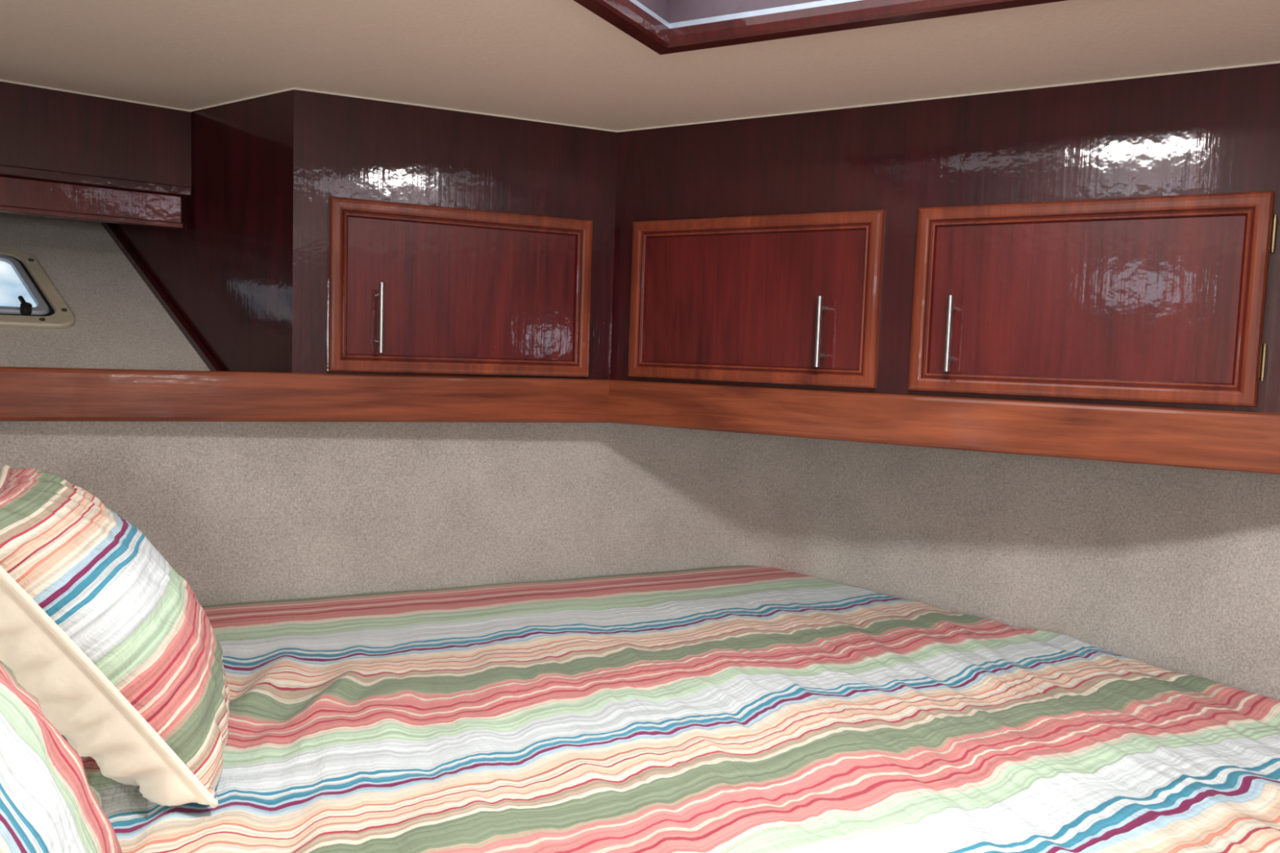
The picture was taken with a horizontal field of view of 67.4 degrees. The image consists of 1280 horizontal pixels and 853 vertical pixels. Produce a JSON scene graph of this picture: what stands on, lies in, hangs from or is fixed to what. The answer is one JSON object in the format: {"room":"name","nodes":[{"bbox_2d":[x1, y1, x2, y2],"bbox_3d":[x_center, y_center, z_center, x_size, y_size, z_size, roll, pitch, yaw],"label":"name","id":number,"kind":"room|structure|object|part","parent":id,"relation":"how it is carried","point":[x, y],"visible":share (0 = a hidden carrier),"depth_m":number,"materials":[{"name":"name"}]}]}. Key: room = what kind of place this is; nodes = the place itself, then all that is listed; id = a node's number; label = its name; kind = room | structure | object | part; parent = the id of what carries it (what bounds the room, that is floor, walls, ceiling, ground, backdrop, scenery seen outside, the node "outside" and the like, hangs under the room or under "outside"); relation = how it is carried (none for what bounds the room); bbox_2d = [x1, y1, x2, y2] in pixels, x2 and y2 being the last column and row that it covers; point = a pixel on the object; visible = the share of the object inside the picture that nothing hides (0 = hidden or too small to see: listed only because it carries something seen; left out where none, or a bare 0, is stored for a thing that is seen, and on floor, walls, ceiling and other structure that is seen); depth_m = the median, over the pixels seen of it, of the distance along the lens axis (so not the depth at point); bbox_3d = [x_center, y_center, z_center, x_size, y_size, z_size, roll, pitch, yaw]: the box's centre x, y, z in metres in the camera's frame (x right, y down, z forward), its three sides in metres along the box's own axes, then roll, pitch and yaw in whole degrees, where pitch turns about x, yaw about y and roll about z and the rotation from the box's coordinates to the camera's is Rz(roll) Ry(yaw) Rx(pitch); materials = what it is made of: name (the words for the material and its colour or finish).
{"room":"ship interior","nodes":[
{"label":"ship interior","id":0,"kind":"room"},
{"bbox_2d":[0,212,209,370],"bbox_3d":[-1.608,-0.391,1.912,1.416,0.593,0.802,-1,5,-36],"label":"wall","id":1,"kind":"structure","parent":0,"point":[120,323],"depth_m":2.05,"materials":[{"name":"beige fabric"}]},
{"bbox_2d":[0,254,49,315],"bbox_3d":[-1.406,-0.289,1.890,0.422,0.129,0.224,-2,6,-41],"label":"window","id":2,"kind":"structure","parent":1,"relation":"in","point":[25,307],"depth_m":1.97,"materials":[{"name":"clear glass"}]},
{"bbox_3d":[-1.410,-0.290,1.894,0.366,0.103,0.140,-1,5,-36],"label":"pane","id":3,"kind":"part","parent":2,"relation":"part of","materials":[{"name":"clear glass"}]},
{"bbox_3d":[-1.234,-0.247,1.922,0.040,0.032,0.009,5,5,36],"label":"dog arm","id":4,"kind":"part","parent":2,"relation":"part of","materials":[{"name":"black rubber"}]},
{"bbox_3d":[-1.411,-0.290,1.895,0.407,0.129,0.171,-1,5,-36],"label":"sash","id":5,"kind":"part","parent":2,"relation":"part of","materials":[{"name":"grey metal"}]},
{"bbox_3d":[-1.229,-0.236,1.920,0.020,0.026,0.027,-1,5,-36],"label":"dog knob","id":6,"kind":"part","parent":2,"relation":"part of","materials":[{"name":"black rubber"}]},
{"bbox_2d":[0,246,75,329],"bbox_3d":[-1.411,-0.287,1.896,0.492,0.174,0.230,-1,5,-36],"label":"flange","id":7,"kind":"object","parent":1,"relation":"attached to","point":[60,320],"visible":1,"depth_m":1.97,"materials":[{"name":"plastic"}]},
{"bbox_2d":[0,254,54,316],"bbox_3d":[-1.411,-0.289,1.895,0.425,0.134,0.180,-1,5,-36],"label":"gasket","id":8,"kind":"object","parent":7,"relation":"attached to","point":[51,312],"visible":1,"depth_m":1.98,"materials":[{"name":"black rubber"}]},
{"bbox_2d":[39,317,45,321],"bbox_3d":[-1.200,-0.214,1.926,0.012,0.010,0.012,2,4,0],"label":"screw","id":9,"kind":"object","parent":7,"relation":"attached to","point":[42,319],"visible":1,"depth_m":1.92,"materials":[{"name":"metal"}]},
{"bbox_2d":[61,308,66,312],"bbox_3d":[-1.183,-0.238,1.971,0.012,0.010,0.012,2,4,0],"label":"screw","id":10,"kind":"object","parent":7,"relation":"attached to","point":[64,310],"visible":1,"depth_m":1.97,"materials":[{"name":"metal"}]},
{"bbox_2d":[0,421,695,606],"bbox_3d":[-0.696,0.627,1.999,1.800,1.300,0.001,0,5,-26],"label":"wall","id":11,"kind":"structure","parent":0,"point":[242,512],"depth_m":2.02,"materials":[{"name":"fabric"}]},
{"bbox_2d":[0,0,1279,130],"bbox_3d":[0.018,-0.539,0.711,5.200,0.001,4.900,2,4,0],"label":"ceiling","id":12,"kind":"structure","parent":0,"point":[561,61],"depth_m":1.56,"materials":[{"name":"paint"}]},
{"bbox_2d":[0,60,1279,132],"bbox_3d":[0.203,-0.599,1.613,3.777,0.004,0.877,3,4,9],"label":"trim","id":13,"kind":"structure","parent":12,"relation":"attached to","point":[1277,61],"depth_m":1.87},
{"bbox_2d":[636,0,821,22],"bbox_3d":[0.184,-0.616,0.995,0.704,0.079,0.704,4,5,28],"label":"well","id":14,"kind":"object","parent":12,"relation":"attached to","point":[671,11],"visible":1,"depth_m":1.43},
{"bbox_2d":[573,0,1066,54],"bbox_3d":[0.182,-0.554,0.999,0.760,0.026,0.760,4,5,28],"label":"trim","id":15,"kind":"structure","parent":12,"relation":"attached to","point":[625,15],"depth_m":1.36,"materials":[{"name":"brown wood"}]},
{"bbox_2d":[629,0,860,28],"bbox_3d":[0.183,-0.572,0.998,0.694,0.009,0.694,4,5,28],"label":"metal rim","id":16,"kind":"object","parent":15,"relation":"attached to","point":[823,2],"visible":1,"depth_m":1.40,"materials":[{"name":"white metal"}]},
{"bbox_2d":[690,429,1279,701],"bbox_3d":[1.092,0.711,1.696,2.393,1.300,0.211,6,6,40],"label":"wall","id":17,"kind":"structure","parent":0,"point":[1171,568],"depth_m":1.99,"materials":[{"name":"fabric"}]},
{"bbox_3d":[-0.047,1.413,0.859,5.200,0.050,4.900,2,4,0],"label":"floor","id":18,"kind":"structure","parent":0,"visible":0},
{"bbox_2d":[61,564,1279,852],"bbox_3d":[-0.048,0.875,1.288,2.291,0.958,1.862,0,5,-26],"label":"bed","id":19,"kind":"object","parent":18,"relation":"on","point":[747,708],"visible":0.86,"depth_m":1.32,"materials":[{"name":"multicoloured striped fabric"}]},
{"bbox_2d":[0,660,122,852],"bbox_3d":[-0.500,0.260,0.595,0.289,0.373,0.438,1,5,-17],"label":"throw pillow","id":20,"kind":"object","parent":19,"relation":"on","point":[48,804],"visible":1,"depth_m":0.65,"materials":[{"name":"striped cotton fabric"},{"name":"cream cotton"}]},
{"bbox_2d":[0,465,230,808],"bbox_3d":[-0.656,0.231,1.154,0.296,0.336,0.407,0,5,-27],"label":"throw pillow","id":21,"kind":"object","parent":19,"relation":"on","point":[116,649],"visible":0.98,"depth_m":1.02,"materials":[{"name":"striped cotton fabric"},{"name":"cream cotton"}]},
{"bbox_3d":[-1.007,0.411,0.521,1.839,1.934,3.755,2,4,0],"label":"wall","id":22,"kind":"structure","parent":0,"visible":0},
{"bbox_2d":[0,81,617,379],"bbox_3d":[-0.744,-0.358,2.190,2.011,0.635,1.382,2,4,0],"label":"upper cabinet","id":23,"kind":"object","parent":22,"relation":"attached to","point":[292,231],"visible":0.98,"depth_m":1.96,"materials":[{"name":"brown wood"}]},
{"bbox_2d":[100,222,222,371],"bbox_3d":[-1.105,-0.329,2.158,0.614,0.436,0.015,5,5,36],"label":"trim","id":24,"kind":"structure","parent":23,"relation":"attached to","point":[187,331],"depth_m":2.12,"materials":[{"name":"brown wood"}]},
{"bbox_2d":[0,366,609,422],"bbox_3d":[-1.028,-0.058,1.726,2.110,0.095,0.036,0,5,-23],"label":"trim","id":25,"kind":"structure","parent":23,"relation":"attached to","point":[27,393],"depth_m":1.85,"materials":[{"name":"brown wood"}]},
{"bbox_3d":[-0.358,-0.278,1.983,0.544,0.339,0.021,0,5,-23],"label":"door","id":26,"kind":"part","parent":23,"relation":"part of","materials":[{"name":"brown wood"}]},
{"bbox_3d":[1.474,0.530,0.060,1.689,1.934,2.818,2,4,0],"label":"wall","id":27,"kind":"structure","parent":0,"visible":0},
{"bbox_2d":[609,62,1279,413],"bbox_3d":[1.120,-0.271,1.868,2.512,0.635,0.869,4,5,31],"label":"upper cabinet","id":28,"kind":"object","parent":27,"relation":"attached to","point":[1117,242],"visible":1,"depth_m":1.72,"materials":[{"name":"brown wood"}]},
{"bbox_3d":[0.217,-0.258,1.947,0.548,0.335,0.021,4,5,31],"label":"door","id":29,"kind":"part","parent":28,"relation":"part of","materials":[{"name":"brown wood"}]},
{"bbox_3d":[0.350,-0.137,1.858,0.008,0.008,0.041,4,5,31],"label":"handle post","id":30,"kind":"part","parent":28,"relation":"part of","materials":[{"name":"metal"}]},
{"bbox_3d":[0.353,-0.228,1.851,0.008,0.008,0.041,4,5,31],"label":"handle post","id":31,"kind":"part","parent":28,"relation":"part of","materials":[{"name":"metal"}]},
{"bbox_2d":[608,379,1279,474],"bbox_3d":[0.959,0.024,1.535,2.410,0.095,0.036,4,5,31],"label":"trim","id":32,"kind":"structure","parent":28,"relation":"attached to","point":[1208,439],"depth_m":1.73,"materials":[{"name":"brown wood"}]},
{"bbox_3d":[0.742,-0.216,1.637,0.548,0.335,0.021,4,5,31],"label":"door","id":33,"kind":"part","parent":28,"relation":"part of","materials":[{"name":"brown wood"}]}
]}

